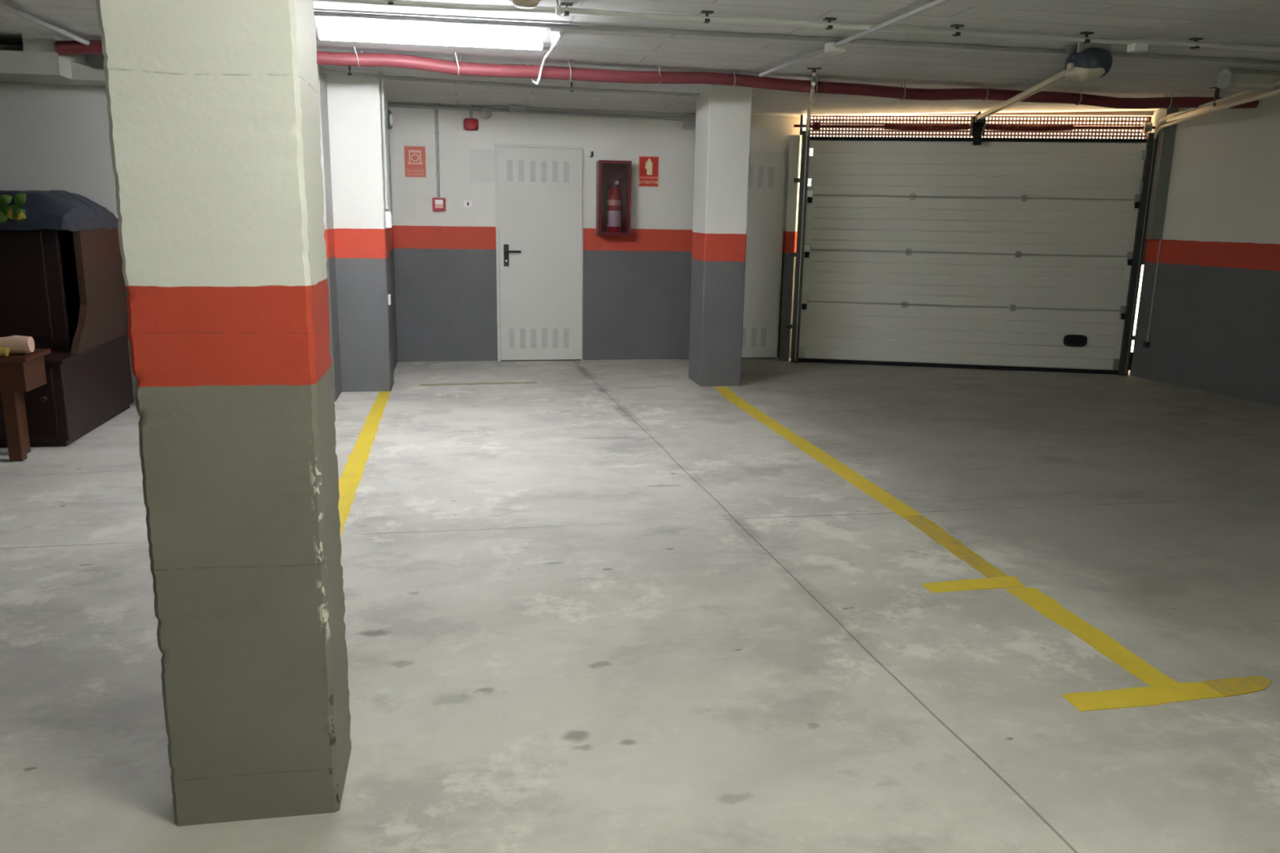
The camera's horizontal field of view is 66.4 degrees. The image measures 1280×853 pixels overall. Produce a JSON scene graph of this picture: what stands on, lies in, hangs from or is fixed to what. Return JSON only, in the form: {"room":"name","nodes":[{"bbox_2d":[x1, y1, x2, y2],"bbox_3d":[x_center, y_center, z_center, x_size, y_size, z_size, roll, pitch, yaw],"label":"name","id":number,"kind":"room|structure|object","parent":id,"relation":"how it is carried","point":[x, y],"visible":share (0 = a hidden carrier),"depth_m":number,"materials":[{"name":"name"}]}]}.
{"room":"parking garage","nodes":[
{"label":"parking garage","id":0,"kind":"room"},
{"bbox_2d":[0,44,342,404],"bbox_3d":[-5.043,-1.558,7.646,5.260,2.450,2.150,-1,13,-10],"label":"wall","id":1,"kind":"structure","parent":0,"point":[53,136],"depth_m":6.66,"materials":[{"name":"paint"}]},
{"bbox_2d":[0,33,105,86],"bbox_3d":[-4.528,-2.342,6.160,2.380,0.240,0.550,-1,13,-10],"label":"beam","id":2,"kind":"structure","parent":1,"relation":"attached to","point":[39,62],"depth_m":6.06,"materials":[{"name":"paint"}]},
{"bbox_2d":[384,94,397,371],"bbox_3d":[-2.358,-1.702,8.518,0.340,2.450,1.370,-1,13,-10],"label":"wall","id":3,"kind":"structure","parent":0,"point":[390,229],"depth_m":8.83,"materials":[{"name":"paint"}]},
{"bbox_2d":[387,109,393,128],"bbox_3d":[-2.148,-2.631,8.381,0.066,0.164,0.164,0,12,-4],"label":"bell","id":4,"kind":"object","parent":3,"relation":"attached to","point":[390,117],"visible":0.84,"depth_m":8.34,"materials":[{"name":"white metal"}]},
{"bbox_2d":[388,102,801,361],"bbox_3d":[-0.377,-1.874,9.456,3.900,2.450,0.200,-1,13,-10],"label":"wall","id":5,"kind":"structure","parent":0,"point":[637,286],"depth_m":9.26,"materials":[{"name":"paint"}]},
{"bbox_2d":[404,146,426,177],"bbox_3d":[-2.050,-2.414,8.914,0.186,0.270,0.012,-1,13,-10],"label":"fire sign","id":6,"kind":"object","parent":5,"relation":"attached to","point":[415,156],"visible":1,"depth_m":8.91,"materials":[{"name":"red plastic"}]},
{"bbox_2d":[432,197,445,211],"bbox_3d":[-1.852,-2.047,9.013,0.117,0.117,0.051,-1,13,-10],"label":"button","id":7,"kind":"object","parent":5,"relation":"attached to","point":[438,203],"visible":1,"depth_m":8.99,"materials":[{"name":"red plastic"}]},
{"bbox_2d":[463,200,472,207],"bbox_3d":[-1.596,-2.067,9.073,0.077,0.068,0.018,-1,13,-10],"label":"light switch","id":8,"kind":"object","parent":5,"relation":"attached to","point":[467,203],"visible":1,"depth_m":9.07,"materials":[{"name":"white plastic"}]},
{"bbox_2d":[470,149,493,182],"bbox_3d":[-1.457,-2.405,9.026,0.215,0.285,0.013,-1,13,-10],"label":"wall plaque","id":9,"kind":"object","parent":5,"relation":"attached to","point":[482,162],"visible":1,"depth_m":9.02,"materials":[{"name":"white ceramic"}]},
{"bbox_2d":[480,106,491,119],"bbox_3d":[-1.405,-2.857,8.908,0.110,0.110,0.062,-1,13,-10],"label":"wall lamp","id":10,"kind":"object","parent":5,"relation":"attached to","point":[485,113],"visible":1,"depth_m":8.89,"materials":[{"name":"grey plastic"}]},
{"bbox_2d":[387,102,683,196],"bbox_3d":[-0.884,-2.548,9.087,2.800,0.846,0.038,-1,13,-10],"label":"conduit","id":11,"kind":"object","parent":5,"relation":"attached to","point":[437,106],"visible":0.94,"depth_m":8.94,"materials":[{"name":"grey plastic"}]},
{"bbox_2d":[463,118,478,130],"bbox_3d":[-1.534,-2.749,8.892,0.130,0.104,0.095,-1,13,-10],"label":"fire alarm","id":12,"kind":"object","parent":11,"relation":"hanging from","point":[471,124],"visible":1,"depth_m":8.86,"materials":[{"name":"red plastic"}]},
{"bbox_2d":[508,105,526,112],"bbox_3d":[-1.111,-2.887,8.895,0.160,0.056,0.060,-1,13,-10],"label":"junction box","id":13,"kind":"object","parent":11,"relation":"attached to","point":[512,108],"visible":1,"depth_m":8.87,"materials":[{"name":"grey plastic"}]},
{"bbox_2d":[494,143,583,361],"bbox_3d":[-0.944,-1.619,9.250,0.819,2.020,0.107,-1,13,-10],"label":"door","id":14,"kind":"structure","parent":5,"relation":"in","point":[539,202],"depth_m":9.25,"materials":[{"name":"white metal"}]},
{"bbox_2d":[506,160,512,181],"bbox_3d":[-1.204,-2.367,9.047,0.052,0.190,0.006,-1,13,-10],"label":"vent","id":15,"kind":"object","parent":14,"relation":"attached to","point":[509,162],"depth_m":9.04,"materials":[{"name":"white metal"}]},
{"bbox_2d":[508,328,514,348],"bbox_3d":[-1.231,-0.844,9.381,0.052,0.190,0.011,-1,13,-10],"label":"vent","id":16,"kind":"object","parent":14,"relation":"attached to","point":[511,331],"depth_m":9.38,"materials":[{"name":"white metal"}]},
{"bbox_2d":[518,160,524,181],"bbox_3d":[-1.101,-2.370,9.066,0.052,0.190,0.006,-1,13,-10],"label":"vent","id":17,"kind":"object","parent":14,"relation":"attached to","point":[521,162],"depth_m":9.06,"materials":[{"name":"white metal"}]},
{"bbox_2d":[520,328,525,348],"bbox_3d":[-1.128,-0.847,9.402,0.052,0.190,0.006,-1,13,-10],"label":"vent","id":18,"kind":"object","parent":14,"relation":"attached to","point":[522,331],"depth_m":9.40,"materials":[{"name":"white metal"}]},
{"bbox_2d":[529,160,535,182],"bbox_3d":[-0.998,-2.372,9.085,0.052,0.190,0.006,-1,13,-10],"label":"vent","id":19,"kind":"object","parent":14,"relation":"attached to","point":[532,163],"depth_m":9.08,"materials":[{"name":"white metal"}]},
{"bbox_2d":[530,328,536,348],"bbox_3d":[-1.025,-0.849,9.421,0.052,0.190,0.006,-1,13,-10],"label":"vent","id":20,"kind":"object","parent":14,"relation":"attached to","point":[533,331],"depth_m":9.42,"materials":[{"name":"white metal"}]},
{"bbox_2d":[541,160,546,182],"bbox_3d":[-0.894,-2.374,9.103,0.052,0.190,0.006,-1,13,-10],"label":"vent","id":21,"kind":"object","parent":14,"relation":"attached to","point":[544,163],"depth_m":9.10,"materials":[{"name":"white metal"}]},
{"bbox_2d":[542,328,546,348],"bbox_3d":[-0.921,-0.851,9.440,0.052,0.190,0.006,-1,13,-10],"label":"vent","id":22,"kind":"object","parent":14,"relation":"attached to","point":[544,330],"depth_m":9.43,"materials":[{"name":"white metal"}]},
{"bbox_2d":[552,328,558,347],"bbox_3d":[-0.818,-0.853,9.458,0.052,0.190,0.006,-1,13,-10],"label":"vent","id":23,"kind":"object","parent":14,"relation":"attached to","point":[555,331],"depth_m":9.45,"materials":[{"name":"white metal"}]},
{"bbox_2d":[552,160,558,182],"bbox_3d":[-0.791,-2.376,9.122,0.052,0.190,0.006,-1,13,-10],"label":"vent","id":24,"kind":"object","parent":14,"relation":"attached to","point":[555,163],"depth_m":9.12,"materials":[{"name":"white metal"}]},
{"bbox_2d":[563,328,568,347],"bbox_3d":[-0.715,-0.856,9.477,0.052,0.190,0.006,-1,13,-10],"label":"vent","id":25,"kind":"object","parent":14,"relation":"attached to","point":[566,331],"depth_m":9.47,"materials":[{"name":"white metal"}]},
{"bbox_2d":[563,161,568,182],"bbox_3d":[-0.688,-2.379,9.140,0.052,0.190,0.006,-1,13,-10],"label":"vent","id":26,"kind":"object","parent":14,"relation":"attached to","point":[566,164],"depth_m":9.14,"materials":[{"name":"white metal"}]},
{"bbox_2d":[595,160,631,235],"bbox_3d":[-0.252,-2.149,9.202,0.305,0.678,0.214,-1,13,-10],"label":"fire extinguisher cabinet","id":27,"kind":"object","parent":5,"relation":"attached to","point":[606,170],"visible":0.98,"depth_m":9.24,"materials":[{"name":"red metal"}]},
{"bbox_2d":[604,168,625,231],"bbox_3d":[-0.238,-2.133,9.226,0.196,0.600,0.133,-1,13,-10],"label":"fire extinguisher","id":28,"kind":"object","parent":27,"relation":"in","point":[613,197],"visible":0.94,"depth_m":9.18,"materials":[{"name":"metal"}]},
{"bbox_2d":[638,155,658,186],"bbox_3d":[0.084,-2.428,9.308,0.194,0.280,0.010,-1,13,-10],"label":"fire sign","id":29,"kind":"object","parent":5,"relation":"attached to","point":[648,168],"visible":1,"depth_m":9.30,"materials":[{"name":"red plastic"}]},
{"bbox_2d":[682,115,695,128],"bbox_3d":[0.463,-2.874,9.242,0.110,0.116,0.080,-1,13,-10],"label":"junction box","id":30,"kind":"object","parent":5,"relation":"attached to","point":[689,122],"visible":0.94,"depth_m":9.20,"materials":[{"name":"grey plastic"}]},
{"bbox_2d":[741,151,786,359],"bbox_3d":[1.011,-1.668,9.632,0.804,2.020,0.049,-1,13,-10],"label":"door","id":31,"kind":"structure","parent":5,"relation":"in","point":[767,171],"depth_m":9.65,"materials":[{"name":"white metal"}]},
{"bbox_2d":[742,327,746,346],"bbox_3d":[1.039,-0.894,9.793,0.052,0.190,0.006,-1,13,-10],"label":"vent","id":32,"kind":"object","parent":31,"relation":"attached to","point":[744,329],"depth_m":9.79,"materials":[{"name":"white metal"}]},
{"bbox_2d":[748,166,753,186],"bbox_3d":[1.066,-2.417,9.457,0.052,0.190,0.006,-1,13,-10],"label":"vent","id":33,"kind":"object","parent":31,"relation":"attached to","point":[751,168],"depth_m":9.46,"materials":[{"name":"white metal"}]},
{"bbox_2d":[751,327,756,346],"bbox_3d":[1.142,-0.897,9.812,0.052,0.190,0.006,-1,13,-10],"label":"vent","id":34,"kind":"object","parent":31,"relation":"attached to","point":[753,330],"depth_m":9.81,"materials":[{"name":"white metal"}]},
{"bbox_2d":[757,166,764,186],"bbox_3d":[1.169,-2.420,9.476,0.052,0.190,0.006,-1,13,-10],"label":"vent","id":35,"kind":"object","parent":31,"relation":"attached to","point":[760,169],"depth_m":9.47,"materials":[{"name":"white metal"}]},
{"bbox_2d":[760,327,766,346],"bbox_3d":[1.245,-0.899,9.831,0.052,0.190,0.006,-1,13,-10],"label":"vent","id":36,"kind":"object","parent":31,"relation":"attached to","point":[763,330],"depth_m":9.83,"materials":[{"name":"white metal"}]},
{"bbox_2d":[768,166,773,186],"bbox_3d":[1.273,-2.421,9.492,0.052,0.190,0.011,-1,13,-10],"label":"vent","id":37,"kind":"object","parent":31,"relation":"attached to","point":[771,169],"depth_m":9.49,"materials":[{"name":"white metal"}]},
{"bbox_2d":[779,134,799,360],"bbox_3d":[1.474,-1.738,9.637,0.094,2.170,0.205,3,13,8],"label":"trim","id":38,"kind":"structure","parent":5,"relation":"attached to","point":[794,145],"depth_m":9.53,"materials":[{"name":"paint"}]},
{"bbox_2d":[786,67,822,363],"bbox_3d":[1.373,-1.583,8.297,0.129,2.441,2.502,3,13,7],"label":"door track","id":39,"kind":"object","parent":38,"relation":"attached to","point":[799,254],"visible":0.95,"depth_m":9.38,"materials":[{"name":"metal"}]},
{"bbox_2d":[793,111,1155,145],"bbox_3d":[3.078,-2.746,9.027,3.280,0.296,0.271,3,13,8],"label":"spring","id":40,"kind":"object","parent":5,"relation":"attached to","point":[977,129],"visible":1,"depth_m":8.93,"materials":[{"name":"black metal"}]},
{"bbox_2d":[897,111,1153,116],"bbox_3d":[3.213,-2.966,9.191,3.400,0.080,0.140,3,13,8],"label":"trim","id":41,"kind":"structure","parent":5,"relation":"attached to","point":[1120,113],"depth_m":9.04,"materials":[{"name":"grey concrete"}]},
{"bbox_2d":[0,351,1279,852],"bbox_3d":[0.964,0.846,3.206,15.400,0.120,13.850,-1,13,-10],"label":"floor","id":42,"kind":"structure","parent":0,"point":[591,606],"depth_m":3.54,"materials":[{"name":"concrete"}]},
{"bbox_2d":[0,348,51,462],"bbox_3d":[-3.812,-0.113,5.493,0.855,0.600,0.355,-1,13,-10],"label":"wooden table","id":43,"kind":"object","parent":42,"relation":"on","point":[20,373],"visible":0.98,"depth_m":5.46,"materials":[{"name":"brown wood"}]},
{"bbox_2d":[0,335,35,355],"bbox_3d":[-3.664,-0.439,5.340,0.611,0.111,0.145,-1,13,-10],"label":"roll","id":44,"kind":"object","parent":43,"relation":"on","point":[13,344],"visible":1,"depth_m":5.37,"materials":[{"name":"beige paper"}]},
{"bbox_2d":[0,218,133,448],"bbox_3d":[-4.631,-0.628,6.080,2.315,1.325,1.284,-1,13,-10],"label":"sideboard","id":45,"kind":"object","parent":42,"relation":"on","point":[64,291],"visible":0.88,"depth_m":6.07,"materials":[{"name":"brown wood"}]},
{"bbox_2d":[0,190,118,231],"bbox_3d":[-4.686,-1.368,6.081,2.400,0.263,0.965,-1,13,-10],"label":"bag","id":46,"kind":"object","parent":45,"relation":"on","point":[59,210],"visible":0.94,"depth_m":5.95,"materials":[{"name":"blue fabric"}]},
{"bbox_2d":[0,192,26,222],"bbox_3d":[-3.780,-1.283,5.728,0.367,0.174,0.098,-1,13,-10],"label":"artificial plant","id":47,"kind":"object","parent":46,"relation":"on","point":[11,211],"visible":1,"depth_m":5.73,"materials":[{"name":"green plant"}]},
{"bbox_2d":[44,334,128,364],"bbox_3d":[-4.636,-0.485,6.126,2.315,0.025,1.255,-1,13,-10],"label":"countertop","id":48,"kind":"structure","parent":45,"relation":"on","point":[56,357],"depth_m":5.98,"materials":[{"name":"brown wood"}]},
{"bbox_2d":[96,0,351,826],"bbox_3d":[-0.921,-0.283,2.226,0.377,2.440,0.307,-1,13,-10],"label":"concrete column","id":49,"kind":"structure","parent":42,"relation":"on","point":[213,110],"depth_m":2.13,"materials":[{"name":"grey paint"}]},
{"bbox_2d":[326,68,394,391],"bbox_3d":[-2.243,-1.501,7.673,0.499,2.425,0.381,-1,13,-10],"label":"concrete column","id":50,"kind":"structure","parent":42,"relation":"on","point":[361,233],"depth_m":7.50,"materials":[{"name":"paint"}]},
{"bbox_2d":[380,73,391,211],"bbox_3d":[-2.057,-2.257,7.924,0.024,1.040,0.903,-2,13,-13],"label":"conduit","id":51,"kind":"object","parent":50,"relation":"attached to","point":[384,99],"visible":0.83,"depth_m":7.58,"materials":[{"name":"grey plastic"}]},
{"bbox_2d":[385,211,392,227],"bbox_3d":[-1.961,-1.616,7.637,0.047,0.125,0.080,-1,13,-10],"label":"box","id":52,"kind":"object","parent":50,"relation":"attached to","point":[388,220],"visible":1,"depth_m":7.60,"materials":[{"name":"white plastic"}]},
{"bbox_2d":[387,293,391,305],"bbox_3d":[-1.980,-1.004,7.729,0.017,0.080,0.080,-1,13,-10],"label":"guard","id":53,"kind":"object","parent":50,"relation":"attached to","point":[388,295],"visible":1,"depth_m":7.69,"materials":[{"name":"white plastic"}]},
{"bbox_2d":[337,391,391,535],"bbox_3d":[-1.551,0.296,5.211,0.125,0.001,5.332,-1,13,-10],"label":"parking line","id":54,"kind":"object","parent":42,"relation":"on","point":[349,480],"visible":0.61,"depth_m":5.67,"materials":[{"name":"yellow paint"}]},
{"bbox_2d":[419,381,537,386],"bbox_3d":[-1.348,-0.358,8.188,0.978,0.001,0.092,-2,13,-13],"label":"floor marking","id":55,"kind":"object","parent":42,"relation":"on","point":[534,382],"visible":1,"depth_m":8.18,"materials":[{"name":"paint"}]},
{"bbox_2d":[688,84,752,386],"bbox_3d":[0.663,-1.574,8.237,0.351,2.425,0.461,-1,13,-10],"label":"concrete column","id":56,"kind":"structure","parent":42,"relation":"on","point":[723,112],"depth_m":8.04,"materials":[{"name":"paint"}]},
{"bbox_2d":[714,386,921,515],"bbox_3d":[0.986,0.051,6.525,0.166,0.001,3.604,-1,13,-10],"label":"parking line","id":57,"kind":"object","parent":42,"relation":"on","point":[877,493],"visible":1,"depth_m":5.87,"materials":[{"name":"yellow paint"}]},
{"bbox_2d":[900,515,1007,577],"bbox_3d":[1.405,0.528,4.399,0.126,0.001,0.831,-1,13,-10],"label":"parking line","id":58,"kind":"object","parent":42,"relation":"on","point":[931,529],"visible":1,"depth_m":4.37,"materials":[{"name":"yellow paint"}]},
{"bbox_2d":[920,576,1025,592],"bbox_3d":[1.337,0.632,3.918,0.425,0.002,0.123,-1,13,-10],"label":"parking line","id":59,"kind":"object","parent":42,"relation":"on","point":[1002,582],"visible":1,"depth_m":3.91,"materials":[{"name":"yellow paint"}]},
{"bbox_2d":[1004,587,1178,686],"bbox_3d":[1.585,0.732,3.487,0.133,0.001,0.833,-1,13,-10],"label":"parking line","id":60,"kind":"object","parent":42,"relation":"on","point":[1045,605],"visible":1,"depth_m":3.44,"materials":[{"name":"yellow paint"}]},
{"bbox_2d":[1061,675,1271,711],"bbox_3d":[1.669,0.831,3.047,0.742,0.002,0.114,-2,13,-12],"label":"parking line","id":61,"kind":"object","parent":42,"relation":"on","point":[1223,687],"visible":1,"depth_m":3.04,"materials":[{"name":"yellow paint"}]},
{"bbox_2d":[0,0,1279,131],"bbox_3d":[1.011,-1.633,2.644,15.400,0.276,13.820,-1,13,-10],"label":"ceiling","id":62,"kind":"structure","parent":0,"point":[1242,22],"depth_m":6.16,"materials":[{"name":"concrete"}]},
{"bbox_2d":[0,0,89,45],"bbox_3d":[-3.085,-1.956,4.170,0.035,0.037,3.950,-1,13,-10],"label":"conduit","id":63,"kind":"object","parent":62,"relation":"attached to","point":[4,6],"visible":1,"depth_m":5.39,"materials":[{"name":"grey plastic"}]},
{"bbox_2d":[314,15,551,50],"bbox_3d":[-1.153,-2.189,5.440,1.300,0.121,0.123,-1,13,-10],"label":"fluorescent light","id":64,"kind":"object","parent":62,"relation":"attached to","point":[327,28],"visible":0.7,"depth_m":5.39,"materials":[{"name":"white plastic"}]},
{"bbox_2d":[321,66,699,96],"bbox_3d":[-0.991,-2.649,7.496,3.097,0.095,0.170,-4,13,-20],"label":"conduit","id":65,"kind":"object","parent":62,"relation":"attached to","point":[348,73],"visible":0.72,"depth_m":7.52,"materials":[{"name":"grey plastic"}]},
{"bbox_2d":[510,0,542,8],"bbox_3d":[-0.548,-2.035,4.670,0.169,0.060,0.169,-1,13,-10],"label":"smoke detector","id":66,"kind":"object","parent":62,"relation":"attached to","point":[518,3],"visible":1,"depth_m":4.64,"materials":[{"name":"white plastic"}]},
{"bbox_2d":[526,29,563,84],"bbox_3d":[-0.596,-2.327,6.246,0.066,0.168,1.410,-2,13,-14],"label":"cable","id":67,"kind":"object","parent":62,"relation":"attached to","point":[561,32],"visible":0.88,"depth_m":6.35,"materials":[{"name":"white plastic"}]},
{"bbox_2d":[555,0,561,15],"bbox_3d":[-0.382,-1.988,4.587,0.031,0.111,0.029,-1,13,-10],"label":"connector","id":68,"kind":"object","parent":62,"relation":"hanging from","point":[557,8],"visible":1,"depth_m":4.58,"materials":[{"name":"white plastic"}]},
{"bbox_2d":[55,40,1258,109],"bbox_3d":[0.638,-2.500,7.065,8.735,0.145,0.428,-2,13,-12],"label":"pipe","id":69,"kind":"object","parent":62,"relation":"hanging from","point":[71,46],"visible":0.77,"depth_m":6.99,"materials":[{"name":"paint"}]},
{"bbox_2d":[312,0,1279,52],"bbox_3d":[1.109,-2.112,5.139,9.900,0.055,0.055,-1,13,-10],"label":"conduit","id":70,"kind":"object","parent":62,"relation":"attached to","point":[956,32],"visible":1,"depth_m":5.08,"materials":[{"name":"metal"}]},
{"bbox_2d":[1126,42,1148,52],"bbox_3d":[2.771,-2.111,5.446,0.085,0.041,0.070,-1,13,-10],"label":"junction box","id":71,"kind":"object","parent":70,"relation":"attached to","point":[1135,46],"visible":1,"depth_m":5.42,"materials":[{"name":"white plastic"}]},
{"bbox_2d":[313,10,1279,65],"bbox_3d":[1.458,-2.247,5.725,8.200,0.030,0.031,-1,13,-10],"label":"conduit","id":72,"kind":"object","parent":62,"relation":"attached to","point":[317,13],"visible":0.74,"depth_m":5.56,"materials":[{"name":"grey plastic"}]},
{"bbox_2d":[759,0,948,76],"bbox_3d":[1.615,-1.625,3.071,0.055,0.031,8.021,-1,13,-11],"label":"conduit","id":73,"kind":"object","parent":62,"relation":"attached to","point":[935,2],"visible":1,"depth_m":5.21,"materials":[{"name":"grey plastic"}]},
{"bbox_2d":[824,41,846,53],"bbox_3d":[1.132,-2.198,5.675,0.100,0.051,0.090,-1,13,-10],"label":"junction box","id":74,"kind":"object","parent":73,"relation":"attached to","point":[829,47],"visible":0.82,"depth_m":5.64,"materials":[{"name":"white plastic"}]},
{"bbox_2d":[808,115,973,137],"bbox_3d":[2.360,-2.829,9.218,1.509,0.194,0.030,3,13,8],"label":"vent grille","id":75,"kind":"object","parent":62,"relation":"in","point":[923,120],"depth_m":9.22,"materials":[{"name":"white metal"}]},
{"bbox_2d":[974,41,1112,122],"bbox_3d":[2.844,-2.469,7.263,0.238,0.213,3.466,3,13,8],"label":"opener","id":76,"kind":"object","parent":62,"relation":"attached to","point":[1089,61],"visible":1,"depth_m":5.69,"materials":[{"name":"metal"}]},
{"bbox_2d":[982,115,1151,138],"bbox_3d":[3.916,-2.752,8.994,1.452,0.194,0.030,3,13,8],"label":"vent grille","id":77,"kind":"object","parent":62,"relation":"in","point":[1148,120],"depth_m":8.97,"materials":[{"name":"white metal"}]},
{"bbox_2d":[1216,68,1279,90],"bbox_3d":[4.554,-2.357,6.690,1.270,0.127,0.123,-1,13,-10],"label":"fluorescent light","id":78,"kind":"object","parent":62,"relation":"attached to","point":[1258,79],"visible":1,"depth_m":6.57,"materials":[{"name":"white plastic"}]},
{"bbox_2d":[1227,73,1279,90],"bbox_3d":[4.553,-2.340,6.694,1.180,0.090,0.119,-1,13,-10],"label":"diffuser","id":79,"kind":"object","parent":78,"relation":"attached to","point":[1264,82],"depth_m":6.57,"materials":[{"name":"white plastic"}]},
{"bbox_2d":[1129,94,1279,406],"bbox_3d":[6.739,-0.385,3.281,0.200,2.450,12.400,-3,13,-19],"label":"wall","id":80,"kind":"structure","parent":0,"point":[1215,324],"depth_m":8.27,"materials":[{"name":"paint"}]},
{"bbox_2d":[1142,239,1161,347],"bbox_3d":[4.681,-1.347,8.887,0.030,1.260,0.050,-3,13,-19],"label":"conduit","id":81,"kind":"object","parent":80,"relation":"attached to","point":[1146,344],"visible":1,"depth_m":8.93,"materials":[{"name":"grey plastic"}]},
{"bbox_2d":[1142,107,1178,260],"bbox_3d":[4.764,-1.688,9.049,0.248,2.440,0.490,3,13,8],"label":"trim","id":82,"kind":"structure","parent":80,"relation":"attached to","point":[1166,139],"depth_m":8.73,"materials":[{"name":"grey metal"}]},
{"bbox_2d":[1117,80,1279,375],"bbox_3d":[4.412,-1.416,7.787,0.154,2.441,2.652,3,13,9],"label":"door track","id":83,"kind":"object","parent":82,"relation":"attached to","point":[1217,104],"visible":0.91,"depth_m":8.85,"materials":[{"name":"metal"}]},
{"bbox_2d":[798,136,1146,374],"bbox_3d":[3.084,-1.622,9.283,3.090,2.152,0.134,3,13,8],"label":"garage door","id":84,"kind":"structure","parent":83,"relation":"attached to","point":[1010,254],"depth_m":9.26,"materials":[{"name":"white paint"}]},
{"label":"outside","id":85,"kind":"structure","parent":0,"visible":0},
{"bbox_2d":[1128,265,1143,370],"bbox_3d":[2.858,-4.393,24.533,26.000,1.220,30.000,3,13,8],"label":"ground","id":86,"kind":"structure","parent":85,"point":[1142,266],"depth_m":14.77,"materials":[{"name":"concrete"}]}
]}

